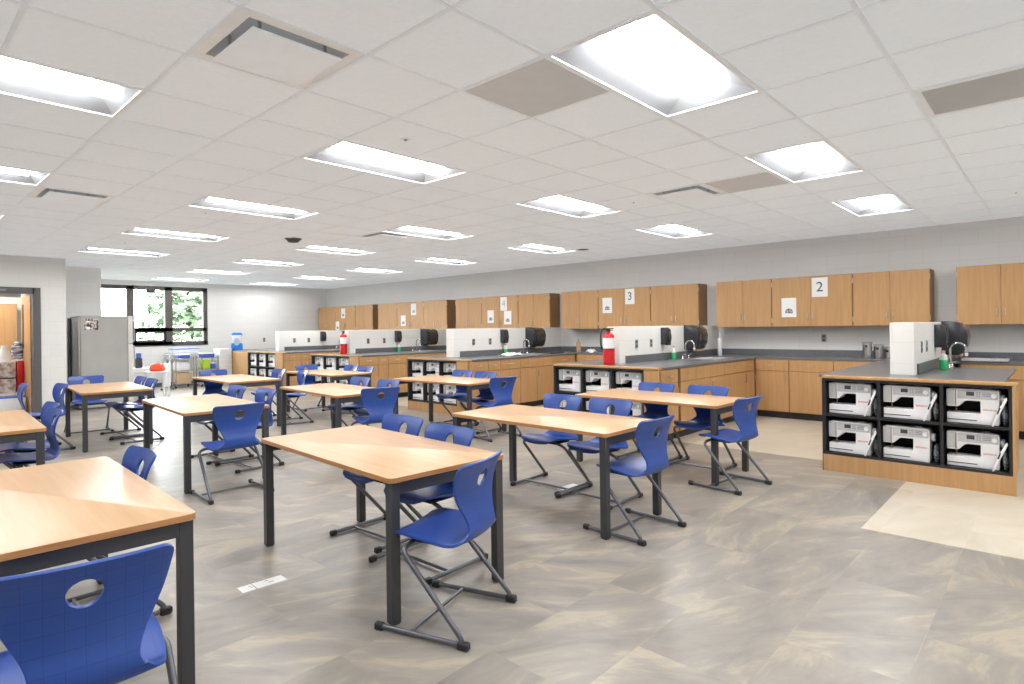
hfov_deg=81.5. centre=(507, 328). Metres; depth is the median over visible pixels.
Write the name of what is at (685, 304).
upper cabinet
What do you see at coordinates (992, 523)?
floor
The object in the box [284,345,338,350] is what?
backsplash
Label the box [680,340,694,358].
faucet
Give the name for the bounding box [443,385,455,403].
sewing machine
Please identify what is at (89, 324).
photo collage
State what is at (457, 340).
wall
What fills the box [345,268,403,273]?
ceiling light
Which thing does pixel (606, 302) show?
paper sign
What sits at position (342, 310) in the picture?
paper sign
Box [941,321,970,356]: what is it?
paper towel dispenser
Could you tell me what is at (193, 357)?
wire shelf
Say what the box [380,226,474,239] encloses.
ceiling light
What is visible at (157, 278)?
ceiling light
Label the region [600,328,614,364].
fire extinguisher
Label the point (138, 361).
water bottle
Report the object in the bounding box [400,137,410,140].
sprinkler head
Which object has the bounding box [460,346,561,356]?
backsplash
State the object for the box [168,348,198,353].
paper tray
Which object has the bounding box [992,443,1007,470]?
table
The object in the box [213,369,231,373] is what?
storage bin
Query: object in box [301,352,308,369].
base cabinet
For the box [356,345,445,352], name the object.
backsplash
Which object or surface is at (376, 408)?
chair
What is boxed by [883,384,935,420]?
sewing machine
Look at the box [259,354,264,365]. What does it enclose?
sewing machine
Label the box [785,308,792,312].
picture
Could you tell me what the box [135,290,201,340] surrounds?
tree
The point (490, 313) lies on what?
paper sign
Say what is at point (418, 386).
sewing machine
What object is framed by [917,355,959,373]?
backsplash
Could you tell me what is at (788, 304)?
paper sign
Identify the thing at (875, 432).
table
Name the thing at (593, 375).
sewing machine
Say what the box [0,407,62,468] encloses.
chair
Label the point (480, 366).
base cabinet
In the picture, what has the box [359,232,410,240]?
ceiling vent
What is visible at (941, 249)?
wall
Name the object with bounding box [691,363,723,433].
base cabinet
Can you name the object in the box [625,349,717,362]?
backsplash
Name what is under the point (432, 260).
ceiling light
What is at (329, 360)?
sewing machine
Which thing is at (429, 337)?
paper towel dispenser
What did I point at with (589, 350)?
dish towel
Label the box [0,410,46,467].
work table
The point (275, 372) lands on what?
chair
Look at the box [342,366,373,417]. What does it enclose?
chair
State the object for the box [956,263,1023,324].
upper cabinet
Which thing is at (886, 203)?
ceiling light
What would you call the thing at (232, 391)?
chair
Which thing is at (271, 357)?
sewing machine
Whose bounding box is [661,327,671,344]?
soap dispenser
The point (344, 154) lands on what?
ceiling light
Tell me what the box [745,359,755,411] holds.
base cabinet
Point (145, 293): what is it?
lamp post
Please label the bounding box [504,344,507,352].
soap bottle
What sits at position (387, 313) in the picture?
upper cabinet
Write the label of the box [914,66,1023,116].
ceiling vent
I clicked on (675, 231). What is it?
ceiling light
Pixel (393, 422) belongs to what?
chair
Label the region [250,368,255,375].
sewing machine
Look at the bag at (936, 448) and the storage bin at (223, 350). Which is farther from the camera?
the storage bin at (223, 350)
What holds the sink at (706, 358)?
in the countertop at (661, 360)
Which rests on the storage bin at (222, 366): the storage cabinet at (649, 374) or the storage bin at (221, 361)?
the storage bin at (221, 361)
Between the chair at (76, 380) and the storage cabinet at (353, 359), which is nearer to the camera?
the chair at (76, 380)
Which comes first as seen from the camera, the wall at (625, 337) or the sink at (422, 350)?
the wall at (625, 337)
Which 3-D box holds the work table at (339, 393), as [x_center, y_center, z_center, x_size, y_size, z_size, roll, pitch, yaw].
[-2.080,1.076,7.180,0.751,0.702,1.541,-1,0,-43]
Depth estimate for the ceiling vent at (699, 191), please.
5.99 m
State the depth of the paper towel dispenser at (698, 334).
9.22 m
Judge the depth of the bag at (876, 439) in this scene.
5.49 m
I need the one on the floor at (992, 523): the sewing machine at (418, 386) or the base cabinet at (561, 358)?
the base cabinet at (561, 358)
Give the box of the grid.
[0,0,1023,288]
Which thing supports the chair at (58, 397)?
on the floor at (781, 582)
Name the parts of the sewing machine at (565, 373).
control panel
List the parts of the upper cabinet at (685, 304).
door, door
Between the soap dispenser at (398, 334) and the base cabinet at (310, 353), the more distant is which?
the base cabinet at (310, 353)
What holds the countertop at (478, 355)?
on the storage cabinet at (413, 404)
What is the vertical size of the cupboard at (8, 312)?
2.000 m
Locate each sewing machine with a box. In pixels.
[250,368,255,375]
[251,354,255,365]
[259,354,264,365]
[259,369,265,376]
[268,354,274,366]
[315,357,322,368]
[315,376,320,383]
[326,357,335,369]
[339,358,348,369]
[412,361,422,376]
[412,382,422,399]
[426,362,438,375]
[427,383,438,401]
[443,362,455,375]
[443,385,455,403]
[559,368,580,391]
[560,400,565,406]
[586,369,610,391]
[586,401,610,414]
[616,371,641,389]
[631,402,642,415]
[829,381,876,415]
[829,418,876,455]
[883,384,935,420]
[883,423,935,462]
[946,387,1005,425]
[946,428,1004,469]
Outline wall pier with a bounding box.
[65,266,101,383]
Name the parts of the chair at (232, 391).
frame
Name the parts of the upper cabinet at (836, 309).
door, door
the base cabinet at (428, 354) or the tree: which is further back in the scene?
the tree
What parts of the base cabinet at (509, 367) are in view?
drawer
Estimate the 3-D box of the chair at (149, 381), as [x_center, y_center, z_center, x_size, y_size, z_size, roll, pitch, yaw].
[-4.885,1.068,7.815,0.534,0.790,0.500,-1,0,43]
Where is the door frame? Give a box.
[0,287,41,412]
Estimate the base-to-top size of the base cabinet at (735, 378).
0.885 m
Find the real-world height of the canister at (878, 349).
0.200 m
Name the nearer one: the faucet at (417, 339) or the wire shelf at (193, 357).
the faucet at (417, 339)
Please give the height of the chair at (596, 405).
0.790 m
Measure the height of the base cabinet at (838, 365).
0.885 m
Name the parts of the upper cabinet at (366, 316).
door, door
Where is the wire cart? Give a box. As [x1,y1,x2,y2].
[170,356,218,388]
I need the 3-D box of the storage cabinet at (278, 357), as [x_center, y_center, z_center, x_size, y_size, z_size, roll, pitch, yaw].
[-5.788,1.019,14.642,1.886,0.910,0.452,-1,0,43]
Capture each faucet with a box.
[412,339,421,350]
[519,339,529,353]
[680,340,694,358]
[948,342,967,368]
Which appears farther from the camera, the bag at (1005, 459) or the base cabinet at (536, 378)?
the base cabinet at (536, 378)
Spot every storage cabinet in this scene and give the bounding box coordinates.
[247,351,286,388]
[311,354,362,398]
[407,357,471,414]
[553,364,662,441]
[821,375,1018,496]
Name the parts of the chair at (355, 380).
frame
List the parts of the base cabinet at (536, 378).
door, drawer, door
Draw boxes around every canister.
[862,342,872,358]
[873,344,883,358]
[884,347,889,358]
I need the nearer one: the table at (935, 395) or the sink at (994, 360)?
the table at (935, 395)
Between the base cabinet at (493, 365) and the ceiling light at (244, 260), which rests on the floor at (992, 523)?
the base cabinet at (493, 365)
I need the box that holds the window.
[101,284,207,346]
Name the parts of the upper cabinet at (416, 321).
door, door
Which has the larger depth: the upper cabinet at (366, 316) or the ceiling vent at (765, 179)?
the upper cabinet at (366, 316)
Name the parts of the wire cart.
post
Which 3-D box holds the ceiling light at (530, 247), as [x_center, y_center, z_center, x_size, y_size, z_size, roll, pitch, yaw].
[0.572,-1.409,10.046,0.606,0.142,1.215,-1,0,43]
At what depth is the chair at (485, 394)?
8.34 m
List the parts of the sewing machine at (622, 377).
control panel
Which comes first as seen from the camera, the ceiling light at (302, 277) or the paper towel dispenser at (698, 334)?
the paper towel dispenser at (698, 334)
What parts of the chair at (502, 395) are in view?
frame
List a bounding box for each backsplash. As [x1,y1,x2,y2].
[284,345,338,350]
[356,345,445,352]
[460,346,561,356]
[562,346,1023,360]
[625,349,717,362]
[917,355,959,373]
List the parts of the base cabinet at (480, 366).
drawer, door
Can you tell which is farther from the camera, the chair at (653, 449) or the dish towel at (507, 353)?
the dish towel at (507, 353)
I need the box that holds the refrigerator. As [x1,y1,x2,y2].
[67,316,134,408]
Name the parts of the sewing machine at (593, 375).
control panel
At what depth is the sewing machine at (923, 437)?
5.29 m
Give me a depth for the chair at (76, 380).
8.56 m
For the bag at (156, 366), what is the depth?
13.02 m
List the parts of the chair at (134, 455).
frame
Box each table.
[0,392,24,395]
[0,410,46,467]
[0,456,195,683]
[65,382,152,452]
[142,394,268,493]
[192,374,281,426]
[261,425,503,625]
[280,383,395,434]
[285,369,371,411]
[393,375,506,430]
[452,404,661,539]
[575,389,748,485]
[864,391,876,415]
[864,431,876,455]
[923,394,936,420]
[992,398,1006,426]
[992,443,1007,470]
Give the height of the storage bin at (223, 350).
0.136 m
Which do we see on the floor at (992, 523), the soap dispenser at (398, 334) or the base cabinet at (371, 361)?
the base cabinet at (371, 361)
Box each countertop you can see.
[232,345,339,352]
[317,345,445,356]
[415,346,575,360]
[442,346,1023,364]
[555,349,755,369]
[819,355,1015,381]
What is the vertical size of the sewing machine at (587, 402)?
0.308 m
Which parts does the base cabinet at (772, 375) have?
drawer, door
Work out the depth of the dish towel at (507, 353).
10.58 m
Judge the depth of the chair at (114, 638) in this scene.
1.62 m
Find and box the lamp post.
[144,290,147,339]
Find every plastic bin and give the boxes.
[0,361,15,377]
[0,377,15,393]
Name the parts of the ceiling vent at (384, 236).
frame, plate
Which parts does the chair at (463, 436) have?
frame, seat mount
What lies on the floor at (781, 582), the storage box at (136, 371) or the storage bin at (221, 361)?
the storage box at (136, 371)
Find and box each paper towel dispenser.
[420,329,437,345]
[525,327,545,347]
[684,325,707,350]
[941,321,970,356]
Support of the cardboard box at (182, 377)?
on the wire cart
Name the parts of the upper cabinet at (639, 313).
door, door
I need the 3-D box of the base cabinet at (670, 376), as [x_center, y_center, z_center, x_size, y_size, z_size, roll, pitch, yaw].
[1.889,0.933,7.232,0.248,0.885,0.424,-1,0,43]
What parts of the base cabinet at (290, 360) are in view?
drawer, door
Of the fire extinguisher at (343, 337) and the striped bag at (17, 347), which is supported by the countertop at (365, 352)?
the fire extinguisher at (343, 337)
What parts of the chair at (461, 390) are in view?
frame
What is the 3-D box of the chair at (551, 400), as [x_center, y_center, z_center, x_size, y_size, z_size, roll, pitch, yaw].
[0.377,1.000,5.293,0.534,0.790,0.500,-1,0,43]
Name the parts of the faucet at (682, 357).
spout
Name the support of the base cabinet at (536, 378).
on the floor at (992, 523)
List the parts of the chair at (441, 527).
frame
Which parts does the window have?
sill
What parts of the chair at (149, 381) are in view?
seat mount, frame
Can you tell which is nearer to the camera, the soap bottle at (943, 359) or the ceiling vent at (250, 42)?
the ceiling vent at (250, 42)
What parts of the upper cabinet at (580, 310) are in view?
door, door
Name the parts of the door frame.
vision panel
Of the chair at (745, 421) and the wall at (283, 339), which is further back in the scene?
the wall at (283, 339)
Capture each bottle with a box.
[135,353,142,367]
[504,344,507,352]
[671,346,675,358]
[939,350,947,369]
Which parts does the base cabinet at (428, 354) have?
drawer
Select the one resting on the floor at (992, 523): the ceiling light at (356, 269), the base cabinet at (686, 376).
the base cabinet at (686, 376)
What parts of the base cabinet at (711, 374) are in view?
door, drawer, door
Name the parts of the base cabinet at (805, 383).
door, drawer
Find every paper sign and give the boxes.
[341,308,344,317]
[401,315,405,325]
[411,303,415,314]
[487,310,493,322]
[500,297,506,310]
[504,311,510,324]
[602,298,611,312]
[625,289,634,303]
[781,298,795,316]
[812,277,827,296]
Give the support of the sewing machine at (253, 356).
in the storage cabinet at (278, 357)
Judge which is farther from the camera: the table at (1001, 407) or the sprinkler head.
the table at (1001, 407)
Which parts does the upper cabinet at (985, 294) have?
door, door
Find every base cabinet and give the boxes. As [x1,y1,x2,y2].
[232,351,247,374]
[280,353,300,385]
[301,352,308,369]
[309,352,324,363]
[359,356,377,387]
[377,356,387,399]
[388,355,406,397]
[405,353,440,396]
[464,360,488,409]
[487,360,500,400]
[500,358,520,404]
[517,356,552,405]
[552,354,574,392]
[577,354,602,361]
[660,368,678,440]
[674,366,696,438]
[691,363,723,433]
[722,360,746,422]
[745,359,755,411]
[755,359,790,418]
[789,360,833,420]
[834,361,872,370]
[960,364,1023,438]
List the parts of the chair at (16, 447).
frame, seat mount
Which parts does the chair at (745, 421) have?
frame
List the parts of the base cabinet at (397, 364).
drawer, door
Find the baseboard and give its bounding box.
[155,381,192,386]
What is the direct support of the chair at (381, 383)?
on the floor at (781, 582)
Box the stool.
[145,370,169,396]
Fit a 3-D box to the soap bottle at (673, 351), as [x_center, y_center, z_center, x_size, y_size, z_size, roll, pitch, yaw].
[2.470,0.358,8.854,0.073,0.200,0.074,-1,0,43]
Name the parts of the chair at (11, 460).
frame, seat mount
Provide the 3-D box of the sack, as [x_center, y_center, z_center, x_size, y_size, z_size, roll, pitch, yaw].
[-9.007,0.445,10.631,0.195,0.280,0.200,-1,0,43]
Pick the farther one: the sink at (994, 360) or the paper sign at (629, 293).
the paper sign at (629, 293)
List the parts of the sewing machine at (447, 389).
control panel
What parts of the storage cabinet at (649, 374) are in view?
panel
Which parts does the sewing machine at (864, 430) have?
control panel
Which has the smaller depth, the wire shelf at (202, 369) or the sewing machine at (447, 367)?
the sewing machine at (447, 367)
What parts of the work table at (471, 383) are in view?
leg, leg, leg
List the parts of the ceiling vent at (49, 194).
plate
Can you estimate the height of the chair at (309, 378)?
0.790 m
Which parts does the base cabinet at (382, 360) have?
drawer, door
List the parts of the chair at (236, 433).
frame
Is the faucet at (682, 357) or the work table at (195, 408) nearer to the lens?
the work table at (195, 408)
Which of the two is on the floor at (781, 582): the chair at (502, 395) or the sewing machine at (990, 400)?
the chair at (502, 395)
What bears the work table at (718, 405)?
on the floor at (781, 582)
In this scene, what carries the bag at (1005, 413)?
in the storage cabinet at (1002, 482)
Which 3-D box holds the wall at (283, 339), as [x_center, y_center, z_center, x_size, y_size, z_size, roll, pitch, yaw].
[-4.837,0.757,16.132,0.200,1.410,2.949,-1,0,43]
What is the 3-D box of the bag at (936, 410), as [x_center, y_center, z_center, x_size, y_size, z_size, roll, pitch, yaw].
[3.758,0.723,5.213,0.047,0.162,0.114,-1,0,43]
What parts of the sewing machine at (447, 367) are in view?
control panel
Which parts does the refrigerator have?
plate, freezer door, door, handle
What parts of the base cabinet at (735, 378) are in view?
drawer, door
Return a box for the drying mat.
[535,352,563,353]
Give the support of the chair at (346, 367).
on the floor at (781, 582)
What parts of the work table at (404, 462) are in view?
leg, leg, leg, leg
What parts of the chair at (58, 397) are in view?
frame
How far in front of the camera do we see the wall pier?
11.87 m
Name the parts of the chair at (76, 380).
frame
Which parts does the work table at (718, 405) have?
leg, leg, leg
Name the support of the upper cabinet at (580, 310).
attached to the wall at (941, 249)
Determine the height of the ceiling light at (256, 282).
0.142 m
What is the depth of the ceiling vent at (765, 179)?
5.57 m
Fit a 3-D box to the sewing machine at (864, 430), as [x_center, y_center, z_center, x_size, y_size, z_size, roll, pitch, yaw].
[3.288,1.024,5.662,0.385,0.308,0.188,-1,0,43]
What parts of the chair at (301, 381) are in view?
frame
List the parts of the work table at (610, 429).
leg, leg, leg, leg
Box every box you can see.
[14,359,23,391]
[133,367,153,396]
[173,362,189,369]
[173,372,191,383]
[175,354,189,357]
[198,353,214,356]
[199,360,210,368]
[210,362,215,368]
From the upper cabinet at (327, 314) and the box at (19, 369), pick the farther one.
the upper cabinet at (327, 314)
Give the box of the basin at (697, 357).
[691,357,722,358]
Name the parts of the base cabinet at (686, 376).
drawer, door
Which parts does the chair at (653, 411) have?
frame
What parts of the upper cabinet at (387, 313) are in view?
door, door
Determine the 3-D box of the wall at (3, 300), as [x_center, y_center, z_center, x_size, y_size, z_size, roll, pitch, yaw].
[-10.619,-0.014,11.453,0.150,3.100,2.094,-1,0,43]
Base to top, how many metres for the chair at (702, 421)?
0.790 m
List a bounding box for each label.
[237,575,286,592]
[557,483,576,489]
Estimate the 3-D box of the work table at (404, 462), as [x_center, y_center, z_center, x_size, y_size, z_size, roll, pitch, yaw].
[-0.814,1.060,3.597,0.751,0.702,1.541,-1,0,-44]
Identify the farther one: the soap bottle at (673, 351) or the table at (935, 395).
the soap bottle at (673, 351)
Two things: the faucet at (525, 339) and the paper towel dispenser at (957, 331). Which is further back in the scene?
the faucet at (525, 339)
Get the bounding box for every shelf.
[164,353,201,384]
[171,357,217,358]
[171,368,217,370]
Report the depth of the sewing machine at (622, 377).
7.37 m
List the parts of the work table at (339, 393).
leg, leg, leg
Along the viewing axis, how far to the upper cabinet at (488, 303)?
13.35 m
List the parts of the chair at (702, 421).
frame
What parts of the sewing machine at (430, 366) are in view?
control panel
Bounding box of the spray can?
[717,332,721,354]
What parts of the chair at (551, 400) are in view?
frame, seat mount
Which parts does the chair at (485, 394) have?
frame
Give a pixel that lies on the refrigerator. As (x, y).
(107, 351)
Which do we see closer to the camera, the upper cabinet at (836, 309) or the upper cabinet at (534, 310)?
the upper cabinet at (836, 309)
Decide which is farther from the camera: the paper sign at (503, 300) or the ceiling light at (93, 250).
the paper sign at (503, 300)
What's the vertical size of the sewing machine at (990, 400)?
0.308 m
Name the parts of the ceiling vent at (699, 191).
plate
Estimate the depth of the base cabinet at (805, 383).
8.65 m
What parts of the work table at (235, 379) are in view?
leg, leg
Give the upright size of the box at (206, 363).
0.226 m
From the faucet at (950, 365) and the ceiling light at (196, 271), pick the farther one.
the ceiling light at (196, 271)
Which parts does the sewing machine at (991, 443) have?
control panel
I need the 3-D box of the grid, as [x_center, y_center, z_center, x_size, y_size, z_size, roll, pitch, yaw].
[-2.903,-1.299,7.319,20.200,0.006,13.157,-1,0,43]
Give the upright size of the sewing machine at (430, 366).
0.308 m
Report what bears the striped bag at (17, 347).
on the box at (19, 369)
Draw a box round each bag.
[11,341,22,359]
[149,363,164,371]
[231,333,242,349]
[873,398,876,415]
[874,438,877,454]
[933,402,939,420]
[934,444,939,461]
[1002,406,1008,425]
[1002,451,1009,470]
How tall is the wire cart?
0.780 m
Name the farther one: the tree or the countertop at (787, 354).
the tree
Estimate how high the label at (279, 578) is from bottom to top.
0.001 m
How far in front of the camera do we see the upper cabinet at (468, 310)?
14.02 m
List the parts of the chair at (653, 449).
frame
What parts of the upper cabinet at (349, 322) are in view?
door, door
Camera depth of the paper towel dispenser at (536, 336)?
11.70 m
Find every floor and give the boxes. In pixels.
[0,384,1023,683]
[398,397,1023,559]
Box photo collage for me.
[84,319,97,329]
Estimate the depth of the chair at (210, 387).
9.61 m
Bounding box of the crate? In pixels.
[0,395,25,410]
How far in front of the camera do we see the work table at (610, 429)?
4.42 m
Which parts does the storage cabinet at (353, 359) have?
panel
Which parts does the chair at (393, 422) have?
frame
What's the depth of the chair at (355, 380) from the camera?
7.71 m
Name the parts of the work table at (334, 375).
leg, leg, leg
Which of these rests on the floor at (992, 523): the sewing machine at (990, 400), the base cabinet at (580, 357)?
the base cabinet at (580, 357)
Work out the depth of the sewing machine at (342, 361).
12.01 m
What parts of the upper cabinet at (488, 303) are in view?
door, door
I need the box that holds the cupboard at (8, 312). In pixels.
[0,304,17,396]
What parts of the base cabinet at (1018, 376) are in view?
drawer, door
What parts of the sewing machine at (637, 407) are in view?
control panel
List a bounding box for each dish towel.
[498,352,521,355]
[586,349,597,352]
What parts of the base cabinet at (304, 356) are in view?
drawer, door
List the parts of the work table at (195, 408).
leg, leg, leg, leg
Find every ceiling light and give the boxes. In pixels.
[0,54,144,118]
[0,166,51,185]
[77,247,169,256]
[121,228,230,241]
[152,277,207,281]
[186,196,318,219]
[186,270,249,274]
[233,259,303,266]
[249,282,298,285]
[292,276,342,279]
[293,246,375,255]
[301,140,468,184]
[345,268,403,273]
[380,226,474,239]
[413,258,478,264]
[506,244,576,253]
[515,195,622,217]
[545,10,762,117]
[635,224,711,238]
[742,140,864,182]
[830,193,915,216]
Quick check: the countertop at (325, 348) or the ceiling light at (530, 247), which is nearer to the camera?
the ceiling light at (530, 247)
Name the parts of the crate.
lid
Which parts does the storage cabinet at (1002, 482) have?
panel, panel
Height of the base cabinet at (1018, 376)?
0.885 m
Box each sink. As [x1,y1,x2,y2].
[412,350,440,351]
[522,353,540,354]
[687,357,730,359]
[961,357,1010,362]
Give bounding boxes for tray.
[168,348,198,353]
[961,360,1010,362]
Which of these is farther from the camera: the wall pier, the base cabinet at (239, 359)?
the base cabinet at (239, 359)
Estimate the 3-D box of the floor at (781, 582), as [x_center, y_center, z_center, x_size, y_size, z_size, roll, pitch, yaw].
[-4.029,1.452,6.146,20.300,0.001,9.880,-1,0,43]
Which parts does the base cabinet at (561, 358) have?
door, drawer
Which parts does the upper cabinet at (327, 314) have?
door, door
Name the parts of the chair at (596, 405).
frame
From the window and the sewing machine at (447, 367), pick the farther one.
the window
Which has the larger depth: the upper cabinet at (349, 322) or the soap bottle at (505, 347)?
the upper cabinet at (349, 322)
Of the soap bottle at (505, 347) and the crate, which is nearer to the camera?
the crate
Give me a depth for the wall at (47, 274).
10.34 m
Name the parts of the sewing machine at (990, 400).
control panel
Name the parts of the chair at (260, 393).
frame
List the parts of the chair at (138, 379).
frame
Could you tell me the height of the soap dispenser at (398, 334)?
0.258 m
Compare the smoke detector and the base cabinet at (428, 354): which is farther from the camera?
the base cabinet at (428, 354)
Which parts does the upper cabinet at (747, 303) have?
door, door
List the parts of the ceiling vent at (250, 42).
plate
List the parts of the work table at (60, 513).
leg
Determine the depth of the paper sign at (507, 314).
13.16 m
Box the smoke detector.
[284,238,301,242]
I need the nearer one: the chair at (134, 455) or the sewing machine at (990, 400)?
the chair at (134, 455)
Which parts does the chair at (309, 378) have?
frame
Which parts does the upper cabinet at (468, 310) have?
door, door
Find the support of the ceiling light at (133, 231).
attached to the ceiling
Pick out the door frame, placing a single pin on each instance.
(30, 304)
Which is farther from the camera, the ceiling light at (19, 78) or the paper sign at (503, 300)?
the paper sign at (503, 300)
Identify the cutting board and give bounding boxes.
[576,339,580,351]
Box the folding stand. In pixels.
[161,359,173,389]
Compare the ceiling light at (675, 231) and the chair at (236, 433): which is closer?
the chair at (236, 433)
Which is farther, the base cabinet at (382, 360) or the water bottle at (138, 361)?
the water bottle at (138, 361)
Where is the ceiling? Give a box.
[0,0,1023,288]
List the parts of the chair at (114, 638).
frame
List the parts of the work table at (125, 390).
leg, leg, leg, leg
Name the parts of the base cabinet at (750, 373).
drawer, door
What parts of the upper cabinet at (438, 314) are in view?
door, door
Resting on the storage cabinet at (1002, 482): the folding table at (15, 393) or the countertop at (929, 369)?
the countertop at (929, 369)
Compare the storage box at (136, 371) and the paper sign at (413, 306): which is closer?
the storage box at (136, 371)
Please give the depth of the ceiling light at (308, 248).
10.06 m
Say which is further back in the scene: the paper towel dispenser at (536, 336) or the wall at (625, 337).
the paper towel dispenser at (536, 336)
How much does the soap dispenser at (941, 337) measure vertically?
0.258 m
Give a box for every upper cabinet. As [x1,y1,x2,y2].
[318,307,334,330]
[335,306,355,329]
[355,304,377,329]
[378,303,396,329]
[397,301,423,328]
[424,300,455,328]
[455,297,481,328]
[481,295,518,327]
[518,293,559,327]
[561,290,598,328]
[598,287,650,328]
[650,284,707,325]
[716,279,771,327]
[771,274,852,326]
[852,269,934,325]
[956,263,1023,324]
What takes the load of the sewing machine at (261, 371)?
in the storage cabinet at (278, 357)
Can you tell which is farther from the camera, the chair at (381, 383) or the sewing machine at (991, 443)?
the chair at (381, 383)
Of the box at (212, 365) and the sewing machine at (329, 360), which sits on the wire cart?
the box at (212, 365)
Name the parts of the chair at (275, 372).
frame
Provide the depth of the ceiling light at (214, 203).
6.55 m
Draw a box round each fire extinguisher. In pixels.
[340,331,346,353]
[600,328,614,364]
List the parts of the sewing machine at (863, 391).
control panel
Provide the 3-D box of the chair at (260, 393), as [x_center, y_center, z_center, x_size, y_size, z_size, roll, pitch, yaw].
[-2.713,1.040,6.230,0.534,0.790,0.500,-1,0,43]
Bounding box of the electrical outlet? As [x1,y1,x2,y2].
[821,334,825,341]
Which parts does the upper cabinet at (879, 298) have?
door, door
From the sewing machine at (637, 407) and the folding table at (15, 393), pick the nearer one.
the sewing machine at (637, 407)
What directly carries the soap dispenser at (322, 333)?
attached to the wall at (283, 339)
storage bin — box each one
[213,348,231,353]
[213,359,231,364]
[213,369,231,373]
[214,354,231,358]
[216,364,231,369]
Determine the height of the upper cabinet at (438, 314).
0.755 m
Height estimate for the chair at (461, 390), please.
0.790 m
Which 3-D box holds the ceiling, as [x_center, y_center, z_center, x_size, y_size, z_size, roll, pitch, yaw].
[-2.903,-1.301,7.319,20.200,0.001,13.180,-1,0,43]
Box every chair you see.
[0,401,59,466]
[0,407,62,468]
[0,543,177,683]
[17,383,27,442]
[28,383,75,450]
[64,375,113,433]
[67,445,172,615]
[100,376,146,436]
[109,378,164,444]
[190,402,264,504]
[191,385,253,464]
[199,369,226,394]
[215,388,283,473]
[251,369,290,419]
[273,370,313,424]
[292,364,327,411]
[322,365,361,411]
[327,376,370,426]
[329,413,423,553]
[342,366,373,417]
[351,386,399,425]
[354,379,399,425]
[368,423,487,584]
[374,450,516,651]
[431,370,478,425]
[458,371,501,433]
[473,376,521,441]
[510,393,590,494]
[555,398,642,509]
[583,415,686,546]
[616,382,682,461]
[670,385,736,471]
[688,395,771,495]
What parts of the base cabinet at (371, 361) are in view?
drawer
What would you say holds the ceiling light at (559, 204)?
attached to the ceiling
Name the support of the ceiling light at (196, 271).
attached to the ceiling
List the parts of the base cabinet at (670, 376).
drawer, door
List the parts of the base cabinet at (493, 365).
drawer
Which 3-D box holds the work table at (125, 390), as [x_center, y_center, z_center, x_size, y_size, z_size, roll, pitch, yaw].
[-5.262,1.116,7.806,0.751,0.702,1.541,-1,0,-43]
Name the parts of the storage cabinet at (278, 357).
panel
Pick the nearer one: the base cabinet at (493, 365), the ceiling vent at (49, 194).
the ceiling vent at (49, 194)
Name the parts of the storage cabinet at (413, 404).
panel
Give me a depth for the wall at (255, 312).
17.14 m
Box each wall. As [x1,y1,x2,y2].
[0,255,66,406]
[0,293,25,342]
[26,279,326,383]
[275,330,343,350]
[327,216,1023,396]
[345,329,445,353]
[446,327,560,356]
[607,325,718,363]
[890,322,957,374]
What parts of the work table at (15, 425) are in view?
leg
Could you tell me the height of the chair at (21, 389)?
0.790 m
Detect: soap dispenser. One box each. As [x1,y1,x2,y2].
[320,331,325,340]
[395,331,401,341]
[500,329,508,342]
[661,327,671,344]
[934,324,948,347]
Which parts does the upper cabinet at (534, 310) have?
door, door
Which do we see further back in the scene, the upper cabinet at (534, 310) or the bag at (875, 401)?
the upper cabinet at (534, 310)
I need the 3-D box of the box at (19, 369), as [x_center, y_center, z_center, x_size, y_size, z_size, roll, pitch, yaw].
[-8.902,0.860,10.826,0.306,0.587,0.103,-1,0,43]
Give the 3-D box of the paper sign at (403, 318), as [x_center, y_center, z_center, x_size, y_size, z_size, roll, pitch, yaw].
[-2.773,-0.204,15.735,0.200,0.280,0.002,-1,0,43]
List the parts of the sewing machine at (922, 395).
control panel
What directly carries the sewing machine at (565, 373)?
in the storage cabinet at (649, 374)
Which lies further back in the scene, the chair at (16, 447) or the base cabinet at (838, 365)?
the base cabinet at (838, 365)
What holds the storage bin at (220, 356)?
on the storage bin at (221, 361)
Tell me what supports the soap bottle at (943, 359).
on the countertop at (929, 369)
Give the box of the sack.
[0,346,11,361]
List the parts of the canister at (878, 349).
lid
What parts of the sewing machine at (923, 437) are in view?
control panel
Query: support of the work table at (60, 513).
on the floor at (781, 582)
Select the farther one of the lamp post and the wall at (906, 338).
the lamp post
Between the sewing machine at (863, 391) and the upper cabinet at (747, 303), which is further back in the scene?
the upper cabinet at (747, 303)
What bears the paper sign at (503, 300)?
attached to the upper cabinet at (488, 303)
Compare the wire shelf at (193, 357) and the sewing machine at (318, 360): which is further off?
the wire shelf at (193, 357)
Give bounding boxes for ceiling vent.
[29,187,113,205]
[192,9,361,88]
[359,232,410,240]
[464,58,609,116]
[648,184,724,202]
[704,172,788,192]
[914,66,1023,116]
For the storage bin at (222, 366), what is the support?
on the storage bin at (229, 371)

